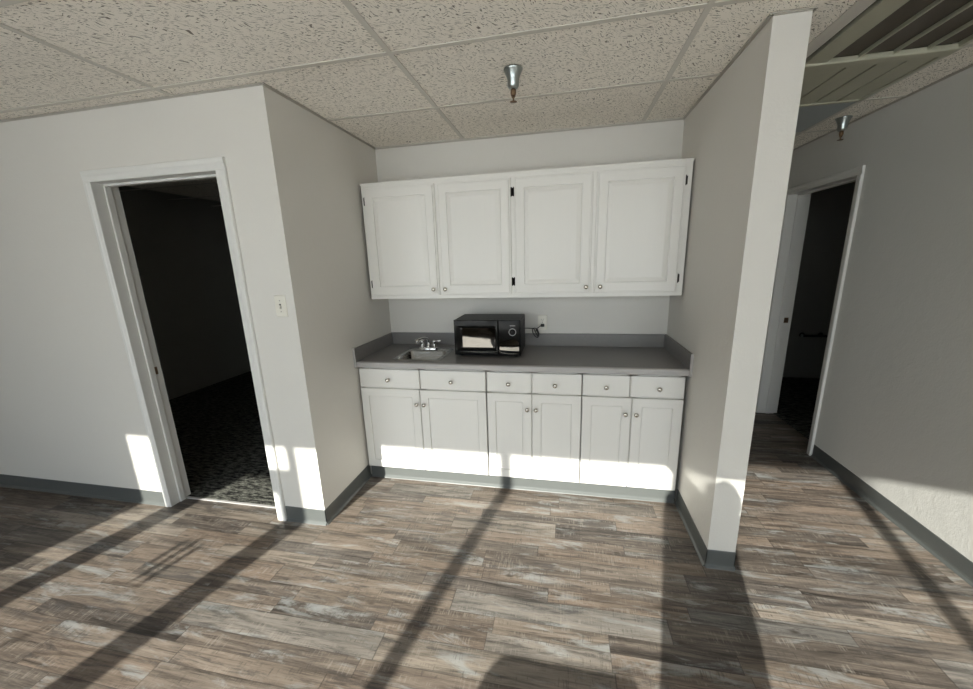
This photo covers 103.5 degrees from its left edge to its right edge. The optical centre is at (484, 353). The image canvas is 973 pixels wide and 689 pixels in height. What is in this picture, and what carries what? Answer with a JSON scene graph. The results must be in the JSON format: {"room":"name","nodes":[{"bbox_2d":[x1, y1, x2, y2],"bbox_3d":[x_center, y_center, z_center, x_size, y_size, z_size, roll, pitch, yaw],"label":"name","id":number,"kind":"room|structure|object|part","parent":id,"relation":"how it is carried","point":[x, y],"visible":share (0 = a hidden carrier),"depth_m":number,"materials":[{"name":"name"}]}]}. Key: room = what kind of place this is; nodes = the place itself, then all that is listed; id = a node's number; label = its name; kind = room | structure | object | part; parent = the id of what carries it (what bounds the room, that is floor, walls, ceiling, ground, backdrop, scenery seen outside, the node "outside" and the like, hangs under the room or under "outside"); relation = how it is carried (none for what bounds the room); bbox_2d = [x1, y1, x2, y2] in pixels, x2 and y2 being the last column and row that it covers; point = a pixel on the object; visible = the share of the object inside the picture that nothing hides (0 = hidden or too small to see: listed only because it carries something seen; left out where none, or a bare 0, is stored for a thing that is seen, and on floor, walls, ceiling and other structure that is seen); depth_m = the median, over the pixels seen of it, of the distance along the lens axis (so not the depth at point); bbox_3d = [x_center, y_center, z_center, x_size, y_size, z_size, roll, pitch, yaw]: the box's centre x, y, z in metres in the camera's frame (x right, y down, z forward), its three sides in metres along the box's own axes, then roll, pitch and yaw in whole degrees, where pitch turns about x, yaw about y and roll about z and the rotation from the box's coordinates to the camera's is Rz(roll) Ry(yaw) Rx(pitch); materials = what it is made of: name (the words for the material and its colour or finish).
{"room":"office kitchenette","nodes":[
{"label":"office kitchenette","id":0,"kind":"room"},
{"bbox_2d":[0,85,335,509],"bbox_3d":[-3.268,-0.256,2.617,4.600,2.620,0.120,1,14,12],"label":"wall","id":1,"kind":"structure","parent":0,"point":[70,410],"depth_m":2.28,"materials":[{"name":"beige paint"}]},
{"bbox_2d":[0,474,326,525],"bbox_3d":[-3.241,0.983,2.846,4.604,0.102,0.015,1,14,12],"label":"baseboard","id":2,"kind":"structure","parent":1,"relation":"attached to","point":[294,514],"depth_m":2.74,"materials":[{"name":"grey plastic"}]},
{"bbox_2d":[80,157,286,520],"bbox_3d":[-1.753,0.010,2.362,0.959,2.129,0.151,1,14,12],"label":"door frame","id":3,"kind":"structure","parent":1,"relation":"in","point":[101,186],"depth_m":2.30,"materials":[{"name":"white paint"}]},
{"bbox_3d":[-2.198,0.047,2.395,0.045,2.068,0.017,1,14,12],"label":"casing","id":4,"kind":"part","parent":3,"relation":"part of","materials":[{"name":"white paint"}]},
{"bbox_3d":[-2.179,-0.009,2.519,0.060,2.118,0.014,1,14,12],"label":"casing","id":5,"kind":"part","parent":3,"relation":"part of","materials":[{"name":"white paint"}]},
{"bbox_3d":[-1.791,-0.979,2.056,0.944,0.061,0.017,1,14,12],"label":"casing","id":6,"kind":"part","parent":3,"relation":"part of","materials":[{"name":"white paint"}]},
{"bbox_3d":[-1.326,0.063,2.215,0.062,2.068,0.017,1,14,12],"label":"casing","id":7,"kind":"part","parent":3,"relation":"part of","materials":[{"name":"white paint"}]},
{"bbox_2d":[186,496,275,507],"bbox_3d":[-1.713,1.032,2.647,0.837,0.007,0.020,1,14,12],"label":"trim","id":8,"kind":"structure","parent":1,"relation":"attached to","point":[188,497],"depth_m":2.65,"materials":[{"name":"metal"}]},
{"bbox_2d":[274,295,287,316],"bbox_3d":[-1.114,-0.256,2.090,0.071,0.117,0.020,1,14,12],"label":"light switch","id":9,"kind":"object","parent":1,"relation":"attached to","point":[280,300],"visible":1,"depth_m":2.09,"materials":[{"name":"beige plastic"}]},
{"bbox_2d":[0,6,972,150],"bbox_3d":[-1.725,-1.230,1.682,7.964,0.008,7.470,1,14,12],"label":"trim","id":10,"kind":"structure","parent":1,"relation":"attached to","point":[814,8],"depth_m":2.03,"materials":[{"name":"paint"}]},
{"bbox_2d":[119,186,250,399],"bbox_3d":[-3.970,-0.763,4.817,0.120,2.620,4.023,1,14,12],"label":"wall","id":11,"kind":"structure","parent":0,"point":[181,250],"depth_m":5.00,"materials":[{"name":"paint"}]},
{"bbox_2d":[169,371,274,505],"bbox_3d":[-2.345,0.539,4.786,3.360,0.008,4.045,1,14,12],"label":"floor","id":12,"kind":"structure","parent":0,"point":[218,425],"depth_m":3.58,"materials":[{"name":"grey carpet"}]},
{"bbox_2d":[280,95,390,497],"bbox_3d":[-0.660,-0.704,4.136,0.120,2.620,4.023,1,14,12],"label":"wall","id":13,"kind":"structure","parent":0,"point":[328,165],"depth_m":2.47,"materials":[{"name":"beige paint"}]},
{"bbox_2d":[324,464,371,524],"bbox_3d":[-0.925,0.956,2.658,0.015,0.102,0.572,1,14,12],"label":"baseboard","id":14,"kind":"structure","parent":13,"relation":"attached to","point":[351,490],"depth_m":2.62,"materials":[{"name":"grey plastic"}]},
{"bbox_2d":[0,412,972,688],"bbox_3d":[-0.502,1.029,2.772,10.400,0.120,9.370,1,14,12],"label":"floor","id":15,"kind":"structure","parent":0,"point":[413,584],"depth_m":1.86,"materials":[{"name":"plastic"}]},
{"bbox_2d":[359,367,488,474],"bbox_3d":[-0.374,0.461,2.991,0.919,0.874,0.627,1,14,12],"label":"base cabinet","id":16,"kind":"object","parent":15,"relation":"on","point":[422,419],"visible":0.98,"depth_m":2.71,"materials":[{"name":"white paint"}]},
{"bbox_3d":[-0.668,0.176,2.695,0.449,0.136,0.018,1,14,12],"label":"drawer","id":17,"kind":"part","parent":16,"relation":"part of","materials":[{"name":"white paint"}]},
{"bbox_3d":[-0.659,0.549,2.785,0.443,0.616,0.018,1,14,12],"label":"door","id":18,"kind":"part","parent":16,"relation":"part of","materials":[{"name":"white paint"}]},
{"bbox_3d":[-0.216,0.184,2.602,0.458,0.136,0.018,1,14,12],"label":"drawer","id":19,"kind":"part","parent":16,"relation":"part of","materials":[{"name":"white paint"}]},
{"bbox_3d":[-0.208,0.557,2.693,0.466,0.616,0.018,1,14,12],"label":"door","id":20,"kind":"part","parent":16,"relation":"part of","materials":[{"name":"white paint"}]},
{"bbox_2d":[352,332,693,376],"bbox_3d":[0.213,-0.021,2.750,2.172,0.138,0.629,1,14,12],"label":"countertop","id":21,"kind":"structure","parent":16,"relation":"on","point":[627,354],"depth_m":2.67,"materials":[{"name":"grey laminate"}]},
{"bbox_2d":[392,348,453,360],"bbox_3d":[-0.447,0.069,2.870,0.365,0.139,0.380,1,14,12],"label":"sink","id":22,"kind":"object","parent":21,"relation":"in","point":[411,353],"visible":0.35,"depth_m":2.95,"materials":[{"name":"metal"}]},
{"bbox_2d":[415,337,441,349],"bbox_3d":[-0.437,-0.082,2.985,0.201,0.101,0.104,-5,14,-12],"label":"faucet","id":23,"kind":"object","parent":21,"relation":"on","point":[422,347],"visible":1,"depth_m":2.97,"materials":[{"name":"silver metal"}]},
{"bbox_3d":[-0.472,-0.081,2.954,0.128,0.086,0.032,-14,18,-42],"label":"spout","id":24,"kind":"part","parent":23,"relation":"part of","materials":[{"name":"silver metal"}]},
{"bbox_3d":[-0.436,-0.042,2.998,0.150,0.016,0.054,1,14,12],"label":"plate","id":25,"kind":"part","parent":23,"relation":"part of","materials":[{"name":"silver metal"}]},
{"bbox_2d":[454,314,543,355],"bbox_3d":[0.124,-0.145,2.841,0.612,0.262,0.422,1,14,12],"label":"microwave oven","id":26,"kind":"object","parent":21,"relation":"on","point":[474,334],"visible":1,"depth_m":2.68,"materials":[{"name":"black metal"}]},
{"bbox_3d":[-0.059,-0.111,2.698,0.313,0.250,0.022,1,14,12],"label":"door","id":27,"kind":"part","parent":26,"relation":"part of","materials":[{"name":"black glass"}]},
{"bbox_3d":[0.172,-0.107,2.650,0.157,0.250,0.022,1,14,12],"label":"control panel","id":28,"kind":"part","parent":26,"relation":"part of","materials":[{"name":"black plastic"}]},
{"bbox_3d":[0.352,-0.167,2.962,0.180,0.099,0.031,-4,14,-10],"label":"power cord","id":29,"kind":"part","parent":26,"relation":"part of","materials":[{"name":"black rubber"}]},
{"bbox_2d":[371,465,674,502],"bbox_3d":[0.188,0.908,2.708,2.142,0.102,0.015,1,14,12],"label":"baseboard","id":30,"kind":"structure","parent":16,"relation":"attached to","point":[597,490],"depth_m":2.69,"materials":[{"name":"grey plastic"}]},
{"bbox_2d":[486,371,581,482],"bbox_3d":[0.381,0.474,2.836,0.619,0.874,0.627,1,14,12],"label":"base cabinet","id":31,"kind":"object","parent":15,"relation":"on","point":[534,418],"visible":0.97,"depth_m":2.55,"materials":[{"name":"white paint"}]},
{"bbox_3d":[0.161,0.191,2.524,0.297,0.136,0.018,1,14,12],"label":"drawer","id":32,"kind":"part","parent":31,"relation":"part of","materials":[{"name":"white paint"}]},
{"bbox_3d":[0.173,0.564,2.614,0.297,0.616,0.018,1,14,12],"label":"door","id":33,"kind":"part","parent":31,"relation":"part of","materials":[{"name":"white paint"}]},
{"bbox_3d":[0.476,0.569,2.552,0.311,0.616,0.018,1,14,12],"label":"door","id":34,"kind":"part","parent":31,"relation":"part of","materials":[{"name":"white paint"}]},
{"bbox_3d":[0.464,0.196,2.462,0.311,0.136,0.018,1,14,12],"label":"drawer","id":35,"kind":"part","parent":31,"relation":"part of","materials":[{"name":"white paint"}]},
{"bbox_2d":[579,373,685,490],"bbox_3d":[0.978,0.485,2.713,0.600,0.874,0.627,1,14,12],"label":"base cabinet","id":36,"kind":"object","parent":15,"relation":"on","point":[630,433],"visible":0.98,"depth_m":2.43,"materials":[{"name":"white paint"}]},
{"bbox_3d":[0.760,0.201,2.401,0.281,0.136,0.018,1,14,12],"label":"drawer","id":37,"kind":"part","parent":36,"relation":"part of","materials":[{"name":"white paint"}]},
{"bbox_3d":[0.779,0.575,2.489,0.297,0.616,0.018,1,14,12],"label":"door","id":38,"kind":"part","parent":36,"relation":"part of","materials":[{"name":"white paint"}]},
{"bbox_3d":[1.074,0.580,2.429,0.292,0.616,0.018,1,14,12],"label":"door","id":39,"kind":"part","parent":36,"relation":"part of","materials":[{"name":"white paint"}]},
{"bbox_3d":[1.054,0.206,2.341,0.308,0.136,0.018,1,14,12],"label":"drawer","id":40,"kind":"part","parent":36,"relation":"part of","materials":[{"name":"white paint"}]},
{"bbox_2d":[0,0,972,205],"bbox_3d":[-0.881,-1.536,2.218,11.009,0.294,9.370,1,14,12],"label":"ceiling","id":41,"kind":"structure","parent":0,"point":[387,73],"depth_m":1.64,"materials":[{"name":"paint"}]},
{"bbox_2d":[504,65,522,103],"bbox_3d":[0.134,-1.242,1.783,0.088,0.136,0.088,1,14,12],"label":"sprinkler","id":42,"kind":"object","parent":41,"relation":"attached to","point":[512,72],"visible":1,"depth_m":1.76,"materials":[{"name":"metal"}]},
{"bbox_2d":[796,102,854,131],"bbox_3d":[1.975,-1.618,2.617,0.637,0.089,0.594,1,14,12],"label":"ceiling light","id":43,"kind":"object","parent":41,"relation":"attached to","point":[809,116],"visible":0.24,"depth_m":2.46,"materials":[{"name":"grey plastic"}]},
{"bbox_2d":[835,115,852,140],"bbox_3d":[2.397,-1.504,2.572,0.088,0.136,0.088,1,14,12],"label":"sprinkler","id":44,"kind":"object","parent":41,"relation":"attached to","point":[842,122],"visible":1,"depth_m":2.55,"materials":[{"name":"metal"}]},
{"bbox_2d":[799,0,972,106],"bbox_3d":[1.800,-1.370,1.753,0.611,0.056,1.190,1,14,12],"label":"ceiling vent","id":45,"kind":"object","parent":41,"relation":"in","point":[889,41],"visible":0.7,"depth_m":1.69,"materials":[{"name":"beige metal"}]},
{"bbox_2d":[375,120,683,333],"bbox_3d":[0.277,-0.466,3.022,2.173,2.620,0.120,1,14,12],"label":"wall","id":46,"kind":"structure","parent":0,"point":[656,141],"depth_m":2.83,"materials":[{"name":"beige paint"}]},
{"bbox_2d":[360,158,694,298],"bbox_3d":[0.220,-0.807,2.688,2.147,0.802,0.374,1,14,12],"label":"upper cabinet","id":47,"kind":"object","parent":46,"relation":"attached to","point":[620,229],"visible":1,"depth_m":2.51,"materials":[{"name":"white paint"}]},
{"bbox_3d":[-0.581,-0.782,2.709,0.515,0.742,0.021,1,14,12],"label":"door","id":48,"kind":"part","parent":47,"relation":"part of","materials":[{"name":"white paint"}]},
{"bbox_3d":[-0.067,-0.773,2.603,0.500,0.742,0.021,1,14,12],"label":"door","id":49,"kind":"part","parent":47,"relation":"part of","materials":[{"name":"white paint"}]},
{"bbox_3d":[0.443,-0.764,2.499,0.496,0.742,0.021,1,14,12],"label":"door","id":50,"kind":"part","parent":47,"relation":"part of","materials":[{"name":"white paint"}]},
{"bbox_3d":[0.955,-0.755,2.393,0.507,0.742,0.021,1,14,12],"label":"door","id":51,"kind":"part","parent":47,"relation":"part of","materials":[{"name":"white paint"}]},
{"bbox_2d":[392,332,664,346],"bbox_3d":[0.274,-0.110,3.035,2.141,0.098,0.020,1,14,12],"label":"backsplash","id":52,"kind":"structure","parent":46,"relation":"attached to","point":[544,339],"depth_m":2.95,"materials":[{"name":"grey laminate"}]},
{"bbox_2d":[538,315,546,329],"bbox_3d":[0.450,-0.238,2.975,0.070,0.118,0.007,1,14,12],"label":"wall outlet","id":53,"kind":"object","parent":46,"relation":"attached to","point":[542,319],"visible":1,"depth_m":2.97,"materials":[{"name":"beige plastic"}]},
{"bbox_2d":[667,10,812,551],"bbox_3d":[1.540,-0.606,3.439,0.128,2.620,3.717,1,14,12],"label":"wall partition","id":54,"kind":"structure","parent":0,"point":[740,136],"depth_m":1.79,"materials":[{"name":"beige paint"}]},
{"bbox_2d":[674,489,735,570],"bbox_3d":[1.547,0.655,3.583,0.158,0.102,3.432,1,14,12],"label":"baseboard","id":55,"kind":"structure","parent":54,"relation":"attached to","point":[712,559],"depth_m":2.02,"materials":[{"name":"grey plastic"}]},
{"bbox_2d":[774,377,819,438],"bbox_3d":[3.727,0.667,3.455,1.786,0.008,3.010,1,14,12],"label":"floor","id":56,"kind":"structure","parent":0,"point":[797,398],"depth_m":4.08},
{"bbox_2d":[783,181,855,377],"bbox_3d":[4.058,-0.971,4.626,1.886,2.620,0.120,1,14,12],"label":"wall","id":57,"kind":"structure","parent":0,"point":[829,209],"depth_m":4.60,"materials":[{"name":"paint"}]},
{"bbox_2d":[799,332,827,336],"bbox_3d":[4.028,-0.218,4.709,0.272,0.058,0.088,1,14,12],"label":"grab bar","id":58,"kind":"object","parent":57,"relation":"attached to","point":[801,334],"visible":1,"depth_m":4.68,"materials":[{"name":"black metal"}]},
{"bbox_3d":[4.028,-0.212,4.683,0.261,0.034,0.030,1,14,12],"label":"rail","id":59,"kind":"part","parent":58,"relation":"part of","materials":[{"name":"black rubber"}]},
{"bbox_2d":[787,35,972,561],"bbox_3d":[2.302,-0.097,1.221,0.150,2.620,7.870,1,14,12],"label":"wall","id":60,"kind":"structure","parent":0,"point":[896,412],"depth_m":2.19,"materials":[{"name":"paint"}]},
{"bbox_2d":[755,165,865,455],"bbox_3d":[2.717,-0.327,3.210,0.186,2.112,0.963,1,14,12],"label":"door frame","id":61,"kind":"structure","parent":60,"relation":"in","point":[797,203],"depth_m":3.47,"materials":[{"name":"white paint"}]},
{"bbox_3d":[2.724,-0.407,3.660,0.017,2.058,0.055,1,14,12],"label":"casing","id":62,"kind":"part","parent":61,"relation":"part of","materials":[{"name":"white paint"}]},
{"bbox_3d":[2.891,-0.429,3.622,0.014,2.108,0.060,1,14,12],"label":"casing","id":63,"kind":"part","parent":61,"relation":"part of","materials":[{"name":"white paint"}]},
{"bbox_3d":[2.603,-1.329,2.989,0.017,0.054,0.948,1,14,12],"label":"casing","id":64,"kind":"part","parent":61,"relation":"part of","materials":[{"name":"white paint"}]},
{"bbox_3d":[2.545,-0.197,2.808,0.017,2.058,0.050,1,14,12],"label":"casing","id":65,"kind":"part","parent":61,"relation":"part of","materials":[{"name":"white paint"}]},
{"bbox_2d":[811,445,972,586],"bbox_3d":[2.240,1.149,1.437,0.015,0.102,7.470,1,14,12],"label":"baseboard","id":66,"kind":"structure","parent":60,"relation":"attached to","point":[959,564],"depth_m":2.21,"materials":[{"name":"grey plastic"}]}
]}

